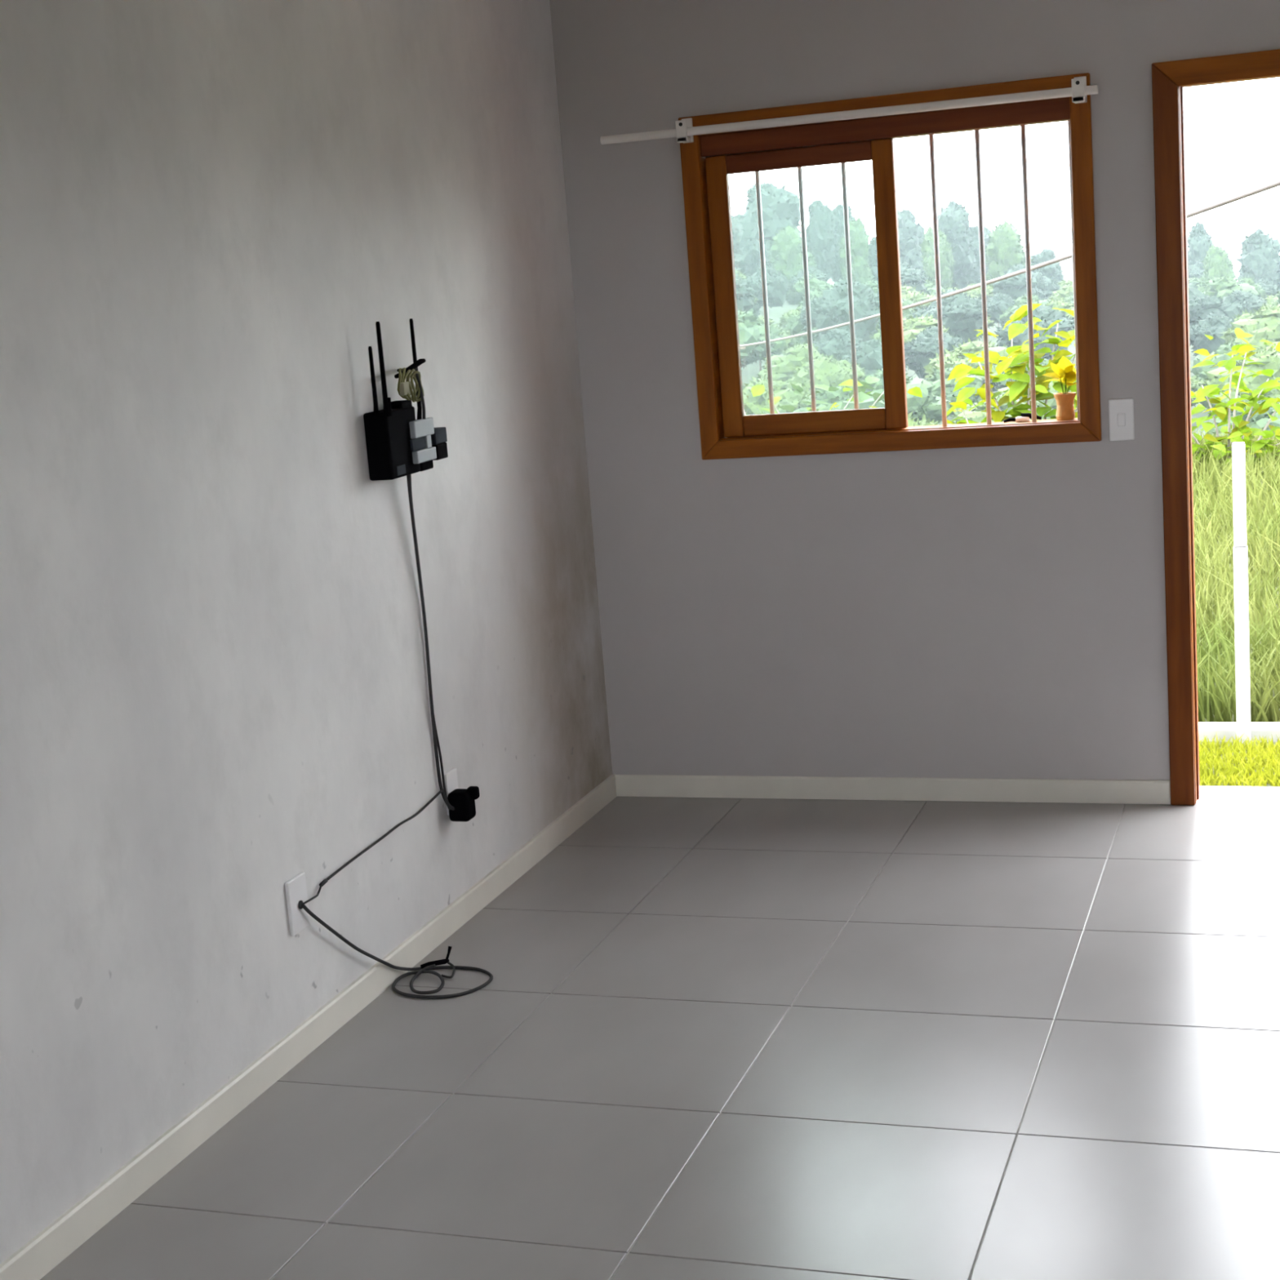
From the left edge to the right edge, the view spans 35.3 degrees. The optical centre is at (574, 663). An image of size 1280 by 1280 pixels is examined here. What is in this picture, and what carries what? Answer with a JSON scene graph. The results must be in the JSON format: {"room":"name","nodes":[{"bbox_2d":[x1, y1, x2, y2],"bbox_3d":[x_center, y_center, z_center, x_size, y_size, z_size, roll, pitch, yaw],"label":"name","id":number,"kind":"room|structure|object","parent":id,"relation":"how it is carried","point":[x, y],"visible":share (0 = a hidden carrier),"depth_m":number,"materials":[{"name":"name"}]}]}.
{"room":"empty living room","nodes":[
{"label":"empty living room","id":0,"kind":"room"},
{"bbox_2d":[0,0,612,1263],"bbox_3d":[-1.300,0.038,3.058,0.150,2.900,7.800,-1,12,21],"label":"wall","id":1,"kind":"structure","parent":0,"point":[214,684],"depth_m":4.42,"materials":[{"name":"grey paint"}]},
{"bbox_2d":[284,871,310,936],"bbox_3d":[-0.632,0.550,4.595,0.013,0.127,0.084,-1,12,21],"label":"wall outlet","id":2,"kind":"object","parent":1,"relation":"attached to","point":[295,888],"visible":1,"depth_m":4.58,"materials":[{"name":"white plastic"}]},
{"bbox_2d":[0,773,616,1279],"bbox_3d":[-1.163,1.195,3.161,0.013,0.074,7.600,-1,12,21],"label":"baseboard","id":3,"kind":"structure","parent":1,"relation":"attached to","point":[61,1237],"depth_m":4.45,"materials":[{"name":"white tile"}]},
{"bbox_2d":[302,789,442,904],"bbox_3d":[-0.490,0.446,4.965,0.015,0.056,0.808,-1,12,21],"label":"cable","id":4,"kind":"object","parent":1,"relation":"attached to","point":[325,881],"visible":1,"depth_m":4.93,"materials":[{"name":"black plastic"}]},
{"bbox_2d":[363,318,424,480],"bbox_3d":[-0.442,-0.668,5.041,0.080,0.386,0.271,-1,12,21],"label":"router","id":5,"kind":"object","parent":1,"relation":"attached to","point":[387,430],"depth_m":4.96,"materials":[{"name":"black plastic"}]},
{"bbox_2d":[406,474,454,810],"bbox_3d":[-0.381,-0.039,5.240,0.035,0.938,0.110,-2,12,15],"label":"power cable","id":6,"kind":"object","parent":5,"relation":"hanging from","point":[436,742],"visible":0.99,"depth_m":5.25,"materials":[{"name":"black plastic"}]},
{"bbox_2d":[394,358,426,378],"bbox_3d":[-0.433,-0.745,5.077,0.077,0.040,0.118,-1,12,21],"label":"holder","id":7,"kind":"object","parent":1,"relation":"attached to","point":[420,362],"visible":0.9,"depth_m":5.08,"materials":[{"name":"black plastic"}]},
{"bbox_2d":[408,417,436,471],"bbox_3d":[-0.414,-0.553,5.108,0.083,0.131,0.130,-1,12,21],"label":"power adapter","id":8,"kind":"object","parent":1,"relation":"attached to","point":[421,430],"visible":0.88,"depth_m":5.08,"materials":[{"name":"white plastic"}]},
{"bbox_2d":[431,426,448,460],"bbox_3d":[-0.370,-0.577,5.280,0.046,0.080,0.075,-1,12,21],"label":"block","id":9,"kind":"object","parent":1,"relation":"attached to","point":[438,440],"visible":0.61,"depth_m":5.26,"materials":[{"name":"grey plastic"}]},
{"bbox_2d":[444,768,458,815],"bbox_3d":[-0.331,0.345,5.412,0.009,0.114,0.072,-1,12,21],"label":"wall outlet","id":10,"kind":"object","parent":1,"relation":"attached to","point":[451,779],"visible":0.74,"depth_m":5.39,"materials":[{"name":"white plastic"}]},
{"bbox_2d":[447,786,479,822],"bbox_3d":[-0.296,0.376,5.381,0.077,0.088,0.062,-1,12,21],"label":"power adapter","id":11,"kind":"object","parent":10,"relation":"attached to","point":[463,800],"visible":1,"depth_m":5.36,"materials":[{"name":"black plastic"}]},
{"bbox_2d":[40,796,1279,1279],"bbox_3d":[0.460,1.337,2.590,3.450,0.250,7.600,-1,12,21],"label":"floor","id":12,"kind":"structure","parent":0,"point":[708,1038],"depth_m":4.27,"materials":[{"name":"tile"}]},
{"bbox_2d":[301,903,493,999],"bbox_3d":[-0.398,0.661,4.843,0.250,0.348,0.570,-1,12,21],"label":"coiled cable","id":13,"kind":"object","parent":12,"relation":"on","point":[426,967],"visible":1,"depth_m":4.99,"materials":[{"name":"black plastic"}]},
{"bbox_2d":[549,0,1279,780],"bbox_3d":[1.682,-0.773,5.909,3.450,2.900,0.200,-1,12,21],"label":"wall","id":14,"kind":"structure","parent":0,"point":[997,611],"depth_m":6.14,"materials":[{"name":"grey paint"}]},
{"bbox_2d":[678,72,1101,459],"bbox_3d":[0.961,-1.174,6.075,1.215,1.040,0.220,-1,12,21],"label":"window","id":15,"kind":"structure","parent":14,"relation":"in","point":[707,162],"depth_m":6.04,"materials":[{"name":"brown wood"}]},
{"bbox_2d":[600,75,1097,144],"bbox_3d":[0.776,-1.609,5.886,1.473,0.076,0.070,-1,12,21],"label":"curtain rod","id":16,"kind":"object","parent":15,"relation":"attached to","point":[684,131],"visible":1,"depth_m":5.85,"materials":[{"name":"white plastic"}]},
{"bbox_2d":[1003,413,1041,422],"bbox_3d":[1.361,-0.747,6.103,0.114,0.027,0.026,-1,12,21],"label":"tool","id":17,"kind":"object","parent":15,"relation":"on","point":[1024,417],"visible":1,"depth_m":6.09,"materials":[{"name":"black plastic"}]},
{"bbox_2d":[1041,355,1076,420],"bbox_3d":[1.483,-0.829,6.033,0.124,0.193,0.120,-9,12,-19],"label":"potted plant","id":18,"kind":"object","parent":15,"relation":"on","point":[1064,371],"visible":0.97,"depth_m":6.03,"materials":[{"name":"yellow plant"}]},
{"bbox_2d":[614,774,1170,804],"bbox_3d":[0.961,0.395,6.327,1.758,0.071,0.013,-1,12,21],"label":"baseboard","id":19,"kind":"structure","parent":14,"relation":"attached to","point":[900,788],"depth_m":6.30,"materials":[{"name":"beige paint"}]},
{"bbox_2d":[1108,398,1134,440],"bbox_3d":[1.590,-0.708,5.842,0.071,0.121,0.012,-1,12,21],"label":"light switch","id":20,"kind":"object","parent":14,"relation":"attached to","point":[1121,411],"visible":1,"depth_m":5.84,"materials":[{"name":"white plastic"}]},
{"bbox_2d":[1151,48,1279,805],"bbox_3d":[2.229,-0.647,5.726,1.056,2.158,0.225,-1,12,21],"label":"door","id":21,"kind":"structure","parent":14,"relation":"in","point":[1169,78],"depth_m":5.78,"materials":[{"name":"red wood"}]},
{"label":"outside","id":22,"kind":"structure","parent":0,"visible":0},
{"bbox_2d":[826,234,1279,284],"bbox_3d":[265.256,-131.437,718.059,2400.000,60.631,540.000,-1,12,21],"label":"hills","id":23,"kind":"structure","parent":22,"point":[1233,246],"depth_m":711.82,"materials":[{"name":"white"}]},
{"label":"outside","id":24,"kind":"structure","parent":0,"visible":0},
{"bbox_2d":[1195,467,1279,786],"bbox_3d":[-30.575,11.773,-18.613,400.000,7.008,168.000,-1,12,21],"label":"ground","id":25,"kind":"structure","parent":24,"point":[1233,718],"depth_m":7.45,"materials":[{"name":"plant"}]},
{"bbox_2d":[743,376,922,415],"bbox_3d":[1.778,-1.576,14.982,1.542,1.063,0.817,-1,12,21],"label":"leafy shrub","id":26,"kind":"object","parent":25,"relation":"on","point":[758,389],"visible":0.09,"depth_m":14.85,"materials":[{"name":"green plant"}]},
{"bbox_2d":[946,303,1077,424],"bbox_3d":[3.123,-1.653,13.829,1.322,1.631,0.835,-2,11,13],"label":"leafy shrub","id":27,"kind":"object","parent":25,"relation":"on","point":[1019,354],"visible":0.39,"depth_m":13.70,"materials":[{"name":"yellow plant"}]},
{"bbox_2d":[1191,327,1279,475],"bbox_3d":[5.011,-1.867,15.175,1.410,1.299,1.107,6,15,43],"label":"bushy shrub","id":28,"kind":"object","parent":25,"relation":"on","point":[1240,432],"visible":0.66,"depth_m":15.09,"materials":[{"name":"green plant"}]},
{"bbox_2d":[1191,423,1279,722],"bbox_3d":[2.610,-0.883,13.277,9.546,0.577,11.529,-1,12,21],"label":"meadow grass","id":29,"kind":"structure","parent":25,"relation":"on","point":[1213,495],"depth_m":9.79,"materials":[{"name":"green plant"}]},
{"bbox_2d":[1198,722,1279,742],"bbox_3d":[2.098,0.274,7.635,11.000,0.080,0.110,-1,12,21],"label":"kerb","id":30,"kind":"object","parent":25,"relation":"on","point":[1228,730],"depth_m":7.46,"materials":[{"name":"white paint"}]},
{"bbox_2d":[1199,734,1279,786],"bbox_3d":[2.181,0.347,7.158,5.588,0.066,0.700,-1,12,21],"label":"grass","id":31,"kind":"structure","parent":25,"relation":"on","point":[1211,757],"depth_m":7.06,"materials":[{"name":"yellow plant"}]},
{"bbox_2d":[1231,441,1250,744],"bbox_3d":[2.423,-0.247,7.303,0.048,1.112,0.048,-1,12,21],"label":"fence post","id":32,"kind":"object","parent":25,"relation":"on","point":[1242,695],"visible":0.9,"depth_m":7.28,"materials":[{"name":"white paint"}]},
{"bbox_3d":[4.877,-1.030,6.070,0.600,3.516,0.222,-1,12,21],"label":"utility pole","id":33,"kind":"object","parent":25,"relation":"on","visible":0},
{"bbox_2d":[739,179,1279,347],"bbox_3d":[3.735,-4.036,20.981,0.036,2.524,30.824,-5,11,-3],"label":"cable","id":34,"kind":"object","parent":33,"relation":"attached to","point":[1275,184],"visible":0.74,"depth_m":17.81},
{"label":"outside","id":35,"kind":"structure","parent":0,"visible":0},
{"bbox_2d":[741,300,1213,440],"bbox_3d":[52.491,-24.208,204.132,400.000,42.462,312.000,-1,12,21],"label":"hillside","id":36,"kind":"structure","parent":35,"point":[751,370],"depth_m":191.12,"materials":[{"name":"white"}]},
{"bbox_2d":[731,213,741,270],"bbox_3d":[20.612,-53.464,261.427,7.203,10.261,6.926,-13,14,-35],"label":"tree","id":37,"kind":"object","parent":36,"relation":"on","point":[735,224],"visible":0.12,"depth_m":259.19,"materials":[{"name":"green plant"}]},
{"bbox_2d":[734,270,762,316],"bbox_3d":[15.307,-35.448,201.655,6.850,8.533,8.028,-2,12,16],"label":"tree","id":38,"kind":"object","parent":36,"relation":"on","point":[744,291],"visible":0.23,"depth_m":199.12,"materials":[{"name":"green plant"}]},
{"bbox_2d":[737,307,786,368],"bbox_3d":[14.403,-27.285,176.561,9.473,7.979,8.556,1,13,29],"label":"tree","id":39,"kind":"object","parent":36,"relation":"on","point":[750,329],"visible":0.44,"depth_m":174.01,"materials":[{"name":"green plant"}]},
{"bbox_2d":[744,264,790,309],"bbox_3d":[20.905,-40.091,218.840,5.470,6.815,6.412,5,14,40],"label":"tree","id":40,"kind":"object","parent":36,"relation":"on","point":[777,285],"visible":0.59,"depth_m":217.25,"materials":[{"name":"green plant"}]},
{"bbox_2d":[732,177,805,276],"bbox_3d":[23.906,-52.011,247.702,10.654,15.200,8.999,-12,13,-32],"label":"tree","id":41,"kind":"object","parent":36,"relation":"on","point":[780,207],"visible":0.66,"depth_m":245.04,"materials":[{"name":"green plant"}]},
{"bbox_2d":[742,375,810,415],"bbox_3d":[14.127,-17.037,142.023,7.758,6.870,7.915,-1,12,17],"label":"tree","id":42,"kind":"object","parent":36,"relation":"on","point":[752,405],"visible":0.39,"depth_m":139.89,"materials":[{"name":"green plant"}]},
{"bbox_2d":[757,315,796,372],"bbox_3d":[17.357,-29.280,185.706,6.674,5.910,6.809,4,14,37],"label":"tree","id":43,"kind":"object","parent":36,"relation":"on","point":[789,342],"visible":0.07,"depth_m":184.65,"materials":[{"name":"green plant"}]},
{"bbox_2d":[777,304,802,328],"bbox_3d":[23.049,-33.143,198.513,5.518,4.886,5.629,6,16,44],"label":"tree","id":44,"kind":"object","parent":36,"relation":"on","point":[783,320],"visible":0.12,"depth_m":197.47,"materials":[{"name":"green plant"}]},
{"bbox_2d":[756,342,826,381],"bbox_3d":[18.043,-23.480,165.485,6.841,6.058,6.979,-7,11,-11],"label":"tree","id":45,"kind":"object","parent":36,"relation":"on","point":[784,366],"visible":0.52,"depth_m":163.43,"materials":[{"name":"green plant"}]},
{"bbox_2d":[766,222,819,305],"bbox_3d":[25.691,-46.842,237.384,6.491,10.185,5.574,-1,12,18],"label":"tree","id":46,"kind":"object","parent":36,"relation":"on","point":[785,256],"visible":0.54,"depth_m":235.54,"materials":[{"name":"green plant"}]},
{"bbox_2d":[780,312,819,344],"bbox_3d":[22.863,-31.581,192.531,6.650,5.601,6.006,-14,14,-38],"label":"tree","id":47,"kind":"object","parent":36,"relation":"on","point":[794,326],"visible":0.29,"depth_m":190.60,"materials":[{"name":"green plant"}]},
{"bbox_2d":[788,265,828,297],"bbox_3d":[26.695,-42.694,229.324,5.180,5.506,4.419,2,13,32],"label":"tree","id":48,"kind":"object","parent":36,"relation":"on","point":[820,275],"visible":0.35,"depth_m":228.18,"materials":[{"name":"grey plant"}]},
{"bbox_2d":[791,272,826,302],"bbox_3d":[26.217,-40.616,222.533,4.922,5.478,4.200,-8,12,-16],"label":"tree","id":49,"kind":"object","parent":36,"relation":"on","point":[798,289],"visible":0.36,"depth_m":221.27,"materials":[{"name":"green plant"}]},
{"bbox_2d":[797,282,833,306],"bbox_3d":[26.727,-37.800,213.236,6.423,5.410,5.801,-6,11,-7],"label":"tree","id":50,"kind":"object","parent":36,"relation":"on","point":[824,286],"visible":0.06,"depth_m":212.12,"materials":[{"name":"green plant"}]},
{"bbox_2d":[805,195,838,283],"bbox_3d":[30.079,-50.452,245.779,4.387,13.173,5.194,6,16,44],"label":"tree","id":51,"kind":"object","parent":36,"relation":"on","point":[820,231],"visible":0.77,"depth_m":244.26,"materials":[{"name":"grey plant"}]},
{"bbox_2d":[782,353,866,395],"bbox_3d":[19.107,-20.836,155.573,7.140,6.323,7.284,5,15,42],"label":"tree","id":52,"kind":"object","parent":36,"relation":"on","point":[827,370],"visible":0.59,"depth_m":153.32,"materials":[{"name":"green plant"}]},
{"bbox_2d":[787,382,884,413],"bbox_3d":[16.958,-14.440,129.064,8.783,7.398,7.933,5,15,42],"label":"tree","id":53,"kind":"object","parent":36,"relation":"on","point":[839,397],"visible":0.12,"depth_m":127.19,"materials":[{"name":"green plant"}]},
{"bbox_2d":[812,327,863,360],"bbox_3d":[22.874,-26.558,175.835,5.589,5.940,4.768,2,13,30],"label":"tree","id":54,"kind":"object","parent":36,"relation":"on","point":[836,342],"visible":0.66,"depth_m":174.23,"materials":[{"name":"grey plant"}]},
{"bbox_2d":[796,275,879,342],"bbox_3d":[24.797,-30.653,183.427,8.757,9.307,7.471,-5,11,1],"label":"tree","id":55,"kind":"object","parent":36,"relation":"on","point":[831,309],"visible":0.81,"depth_m":181.06,"materials":[{"name":"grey plant"}]},
{"bbox_2d":[831,203,855,282],"bbox_3d":[34.593,-52.927,256.739,5.541,12.122,5.328,1,13,27],"label":"tree","id":56,"kind":"object","parent":36,"relation":"on","point":[837,211],"visible":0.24,"depth_m":255.36,"materials":[{"name":"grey plant"}]},
{"bbox_2d":[837,215,874,283],"bbox_3d":[32.891,-46.617,234.663,3.949,11.497,4.598,1,12,26],"label":"tree","id":57,"kind":"object","parent":36,"relation":"on","point":[859,237],"visible":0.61,"depth_m":233.31,"materials":[{"name":"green plant"}]},
{"bbox_2d":[840,337,909,375],"bbox_3d":[24.028,-22.898,160.596,6.104,6.488,5.207,1,12,27],"label":"tree","id":58,"kind":"object","parent":36,"relation":"on","point":[868,353],"visible":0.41,"depth_m":158.83,"materials":[{"name":"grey plant"}]},
{"bbox_2d":[867,235,903,280],"bbox_3d":[37.719,-48.159,243.510,5.194,9.360,4.387,3,14,36],"label":"tree","id":59,"kind":"object","parent":36,"relation":"on","point":[872,256],"visible":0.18,"depth_m":242.72,"materials":[{"name":"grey plant"}]},
{"bbox_2d":[875,259,930,294],"bbox_3d":[35.577,-40.037,217.584,5.842,7.278,6.847,-2,11,14],"label":"tree","id":60,"kind":"object","parent":36,"relation":"on","point":[910,276],"visible":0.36,"depth_m":215.09,"materials":[{"name":"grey plant"}]},
{"bbox_2d":[860,368,954,424],"bbox_3d":[21.937,-17.051,139.016,8.533,7.188,7.708,-9,12,-21],"label":"tree","id":61,"kind":"object","parent":36,"relation":"on","point":[930,405],"visible":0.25,"depth_m":136.52,"materials":[{"name":"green plant"}]},
{"bbox_2d":[902,297,915,319],"bbox_3d":[31.884,-34.417,200.816,5.308,5.907,4.529,-6,11,-5],"label":"tree","id":62,"kind":"object","parent":36,"relation":"on","point":[908,312],"visible":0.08,"depth_m":199.41,"materials":[{"name":"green plant"}]},
{"bbox_2d":[897,207,925,271],"bbox_3d":[41.891,-51.843,254.373,7.459,11.703,7.757,-1,12,19],"label":"tree","id":63,"kind":"object","parent":36,"relation":"on","point":[911,234],"visible":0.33,"depth_m":251.65,"materials":[{"name":"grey plant"}]},
{"bbox_2d":[871,313,952,372],"bbox_3d":[29.525,-26.493,172.547,8.052,6.989,7.892,-5,11,0],"label":"tree","id":64,"kind":"object","parent":36,"relation":"on","point":[912,326],"visible":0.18,"depth_m":171.57,"materials":[{"name":"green plant"}]},
{"bbox_2d":[901,284,936,312],"bbox_3d":[34.492,-36.823,209.158,7.348,5.325,7.188,-1,12,18],"label":"tree","id":65,"kind":"object","parent":36,"relation":"on","point":[909,293],"visible":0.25,"depth_m":206.95,"materials":[{"name":"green plant"}]},
{"bbox_2d":[907,410,940,426],"bbox_3d":[19.674,-12.192,120.413,7.620,6.614,7.469,6,16,44],"label":"tree","id":66,"kind":"object","parent":36,"relation":"on","point":[923,422],"visible":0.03,"depth_m":117.74,"materials":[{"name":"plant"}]},
{"bbox_2d":[903,324,967,378],"bbox_3d":[29.729,-24.679,165.867,6.220,6.611,5.307,-9,12,-22],"label":"tree","id":67,"kind":"object","parent":36,"relation":"on","point":[925,346],"visible":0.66,"depth_m":164.23,"materials":[{"name":"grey plant"}]},
{"bbox_2d":[919,225,955,289],"bbox_3d":[41.721,-45.410,231.689,3.949,10.675,4.598,4,14,39],"label":"tree","id":68,"kind":"object","parent":36,"relation":"on","point":[946,257],"visible":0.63,"depth_m":230.64,"materials":[{"name":"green plant"}]},
{"bbox_2d":[911,285,990,342],"bbox_3d":[33.788,-29.652,180.125,6.621,8.248,7.761,-8,11,-15],"label":"tree","id":69,"kind":"object","parent":36,"relation":"on","point":[962,313],"visible":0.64,"depth_m":177.71,"materials":[{"name":"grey plant"}]},
{"bbox_2d":[930,197,978,289],"bbox_3d":[45.355,-48.948,240.373,5.849,13.356,6.925,-3,11,11],"label":"tree","id":70,"kind":"object","parent":36,"relation":"on","point":[953,220],"visible":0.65,"depth_m":237.91,"materials":[{"name":"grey plant"}]},
{"bbox_2d":[928,364,982,415],"bbox_3d":[27.892,-19.400,148.987,5.968,5.565,6.607,-14,15,-40],"label":"tree","id":71,"kind":"object","parent":36,"relation":"on","point":[935,379],"visible":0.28,"depth_m":146.89,"materials":[{"name":"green plant"}]},
{"bbox_2d":[923,337,1010,391],"bbox_3d":[31.214,-22.101,156.605,9.104,6.597,8.905,-15,15,-43],"label":"tree","id":72,"kind":"object","parent":36,"relation":"on","point":[954,357],"visible":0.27,"depth_m":154.96,"materials":[{"name":"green plant"}]},
{"bbox_2d":[964,282,993,300],"bbox_3d":[45.137,-40.536,224.179,4.685,4.066,4.592,3,13,33],"label":"tree","id":73,"kind":"object","parent":36,"relation":"on","point":[977,291],"visible":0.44,"depth_m":222.41,"materials":[{"name":"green plant"}]},
{"bbox_2d":[969,224,991,284],"bbox_3d":[50.453,-50.063,251.176,5.125,9.837,4.928,-14,14,-39],"label":"tree","id":74,"kind":"object","parent":36,"relation":"on","point":[975,242],"visible":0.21,"depth_m":249.75,"materials":[{"name":"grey plant"}]},
{"bbox_2d":[948,391,1031,424],"bbox_3d":[26.104,-14.082,127.033,7.035,6.106,6.896,6,16,44],"label":"tree","id":75,"kind":"object","parent":36,"relation":"on","point":[975,414],"visible":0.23,"depth_m":125.80,"materials":[{"name":"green plant"}]},
{"bbox_2d":[986,291,1015,327],"bbox_3d":[43.459,-35.676,205.664,4.461,4.741,3.806,-4,11,5],"label":"tree","id":76,"kind":"object","parent":36,"relation":"on","point":[998,302],"visible":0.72,"depth_m":204.39,"materials":[{"name":"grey plant"}]},
{"bbox_2d":[984,218,1034,287],"bbox_3d":[49.370,-45.034,228.981,6.221,11.290,5.342,-1,12,20],"label":"tree","id":77,"kind":"object","parent":36,"relation":"on","point":[1004,249],"visible":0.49,"depth_m":227.18,"materials":[{"name":"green plant"}]},
{"bbox_2d":[991,262,1048,300],"bbox_3d":[47.072,-38.837,212.920,6.824,7.253,5.822,-14,15,-40],"label":"tree","id":78,"kind":"object","parent":36,"relation":"on","point":[1015,286],"visible":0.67,"depth_m":210.93,"materials":[{"name":"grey plant"}]},
{"bbox_2d":[998,293,1053,322],"bbox_3d":[44.991,-33.875,198.302,6.542,5.510,5.909,-5,11,-1],"label":"tree","id":79,"kind":"object","parent":36,"relation":"on","point":[1002,317],"visible":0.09,"depth_m":197.47,"materials":[{"name":"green plant"}]},
{"bbox_2d":[995,374,1071,419],"bbox_3d":[31.363,-17.123,138.230,6.880,6.092,7.019,-2,11,14],"label":"tree","id":80,"kind":"object","parent":36,"relation":"on","point":[1052,402],"visible":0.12,"depth_m":135.46,"materials":[{"name":"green plant"}]},
{"bbox_2d":[993,301,1074,359],"bbox_3d":[38.288,-26.012,166.899,7.664,8.146,6.539,3,14,36],"label":"tree","id":81,"kind":"object","parent":36,"relation":"on","point":[1046,314],"visible":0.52,"depth_m":164.87,"materials":[{"name":"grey plant"}]},
{"bbox_2d":[1031,247,1064,283],"bbox_3d":[55.930,-45.368,237.353,4.661,7.718,3.937,-1,12,16],"label":"tree","id":82,"kind":"object","parent":36,"relation":"on","point":[1053,271],"visible":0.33,"depth_m":236.00,"materials":[{"name":"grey plant"}]},
{"bbox_2d":[1036,271,1061,299],"bbox_3d":[50.833,-40.279,220.709,5.311,5.645,4.531,-10,12,-26],"label":"tree","id":83,"kind":"object","parent":36,"relation":"on","point":[1051,286],"visible":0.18,"depth_m":219.49,"materials":[{"name":"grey plant"}]},
{"bbox_2d":[1043,298,1074,318],"bbox_3d":[45.546,-31.323,188.392,6.733,5.844,6.599,-15,15,-41],"label":"tree","id":84,"kind":"object","parent":36,"relation":"on","point":[1061,304],"visible":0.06,"depth_m":187.83,"materials":[{"name":"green plant"}]},
{"bbox_2d":[1047,282,1073,301],"bbox_3d":[53.133,-38.513,215.921,5.748,5.090,5.864,0,12,23],"label":"tree","id":85,"kind":"object","parent":36,"relation":"on","point":[1067,290],"visible":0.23,"depth_m":214.51,"materials":[{"name":"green plant"}]},
{"bbox_2d":[1187,257,1204,278],"bbox_3d":[73.689,-44.328,235.982,6.152,6.539,5.249,-4,11,4],"label":"tree","id":86,"kind":"object","parent":36,"relation":"on","point":[1196,270],"visible":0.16,"depth_m":234.62,"materials":[{"name":"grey plant"}]},
{"bbox_2d":[1190,375,1203,407],"bbox_3d":[43.054,-19.230,146.446,6.224,4.510,6.088,-14,15,-40],"label":"tree","id":87,"kind":"object","parent":36,"relation":"on","point":[1196,384],"visible":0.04,"depth_m":144.58,"materials":[{"name":"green plant"}]},
{"bbox_2d":[1186,220,1215,268],"bbox_3d":[75.446,-47.938,242.517,4.395,11.256,4.571,-8,12,-17],"label":"tree","id":88,"kind":"object","parent":36,"relation":"on","point":[1199,241],"visible":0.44,"depth_m":241.01,"materials":[{"name":"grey plant"}]},
{"bbox_2d":[1188,280,1223,326],"bbox_3d":[54.405,-30.348,179.768,6.794,8.464,7.963,-5,11,1],"label":"tree","id":89,"kind":"object","parent":36,"relation":"on","point":[1200,304],"visible":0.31,"depth_m":177.19,"materials":[{"name":"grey plant"}]},
{"bbox_2d":[1189,311,1234,356],"bbox_3d":[54.853,-27.267,172.371,5.511,5.858,4.702,-4,11,6],"label":"tree","id":90,"kind":"object","parent":36,"relation":"on","point":[1214,324],"visible":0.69,"depth_m":171.02,"materials":[{"name":"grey plant"}]},
{"bbox_2d":[1198,242,1237,286],"bbox_3d":[70.775,-41.812,221.657,4.192,9.276,3.600,-7,11,-9],"label":"tree","id":91,"kind":"object","parent":36,"relation":"on","point":[1216,261],"visible":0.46,"depth_m":220.41,"materials":[{"name":"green plant"}]},
{"bbox_2d":[1190,340,1250,404],"bbox_3d":[49.294,-21.449,151.194,6.820,5.744,6.160,1,12,27],"label":"tree","id":92,"kind":"object","parent":36,"relation":"on","point":[1222,349],"visible":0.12,"depth_m":150.16,"materials":[{"name":"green plant"}]},
{"bbox_2d":[1196,273,1267,303],"bbox_3d":[63.616,-34.674,197.476,8.592,7.237,7.760,-14,14,-39],"label":"tree","id":93,"kind":"object","parent":36,"relation":"on","point":[1224,286],"visible":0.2,"depth_m":195.60,"materials":[{"name":"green plant"}]},
{"bbox_2d":[1196,345,1279,421],"bbox_3d":[43.966,-17.055,131.048,8.148,7.215,8.312,-8,12,-17],"label":"tree","id":94,"kind":"object","parent":36,"relation":"on","point":[1270,357],"visible":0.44,"depth_m":128.84,"materials":[{"name":"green plant"}]},
{"bbox_2d":[1202,400,1279,443],"bbox_3d":[39.309,-12.695,116.524,6.015,5.609,6.659,3,14,36],"label":"tree","id":95,"kind":"object","parent":36,"relation":"on","point":[1257,420],"visible":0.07,"depth_m":114.99,"materials":[{"name":"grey plant"}]},
{"bbox_2d":[1219,288,1268,321],"bbox_3d":[62.084,-31.894,187.989,6.040,6.419,5.153,4,14,39],"label":"tree","id":96,"kind":"object","parent":36,"relation":"on","point":[1235,303],"visible":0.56,"depth_m":186.37,"materials":[{"name":"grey plant"}]},
{"bbox_2d":[1219,301,1279,351],"bbox_3d":[55.520,-25.397,161.776,8.434,7.468,8.604,-11,13,-30],"label":"tree","id":97,"kind":"object","parent":36,"relation":"on","point":[1264,323],"visible":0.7,"depth_m":159.92,"materials":[{"name":"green plant"}]},
{"bbox_2d":[1236,275,1266,297],"bbox_3d":[70.775,-38.015,212.055,4.451,5.805,5.216,-9,12,-21],"label":"tree","id":98,"kind":"object","parent":36,"relation":"on","point":[1260,290],"visible":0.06,"depth_m":210.44,"materials":[{"name":"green plant"}]},
{"bbox_2d":[1235,226,1279,290],"bbox_3d":[78.308,-44.351,229.265,5.624,10.901,6.659,-3,11,9],"label":"tree","id":99,"kind":"object","parent":36,"relation":"on","point":[1260,259],"visible":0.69,"depth_m":227.46,"materials":[{"name":"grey plant"}]},
{"bbox_2d":[1254,278,1279,297],"bbox_3d":[74.118,-38.904,216.764,4.247,5.291,4.978,-1,12,18],"label":"tree","id":100,"kind":"object","parent":36,"relation":"on","point":[1267,286],"visible":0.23,"depth_m":214.93,"materials":[{"name":"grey plant"}]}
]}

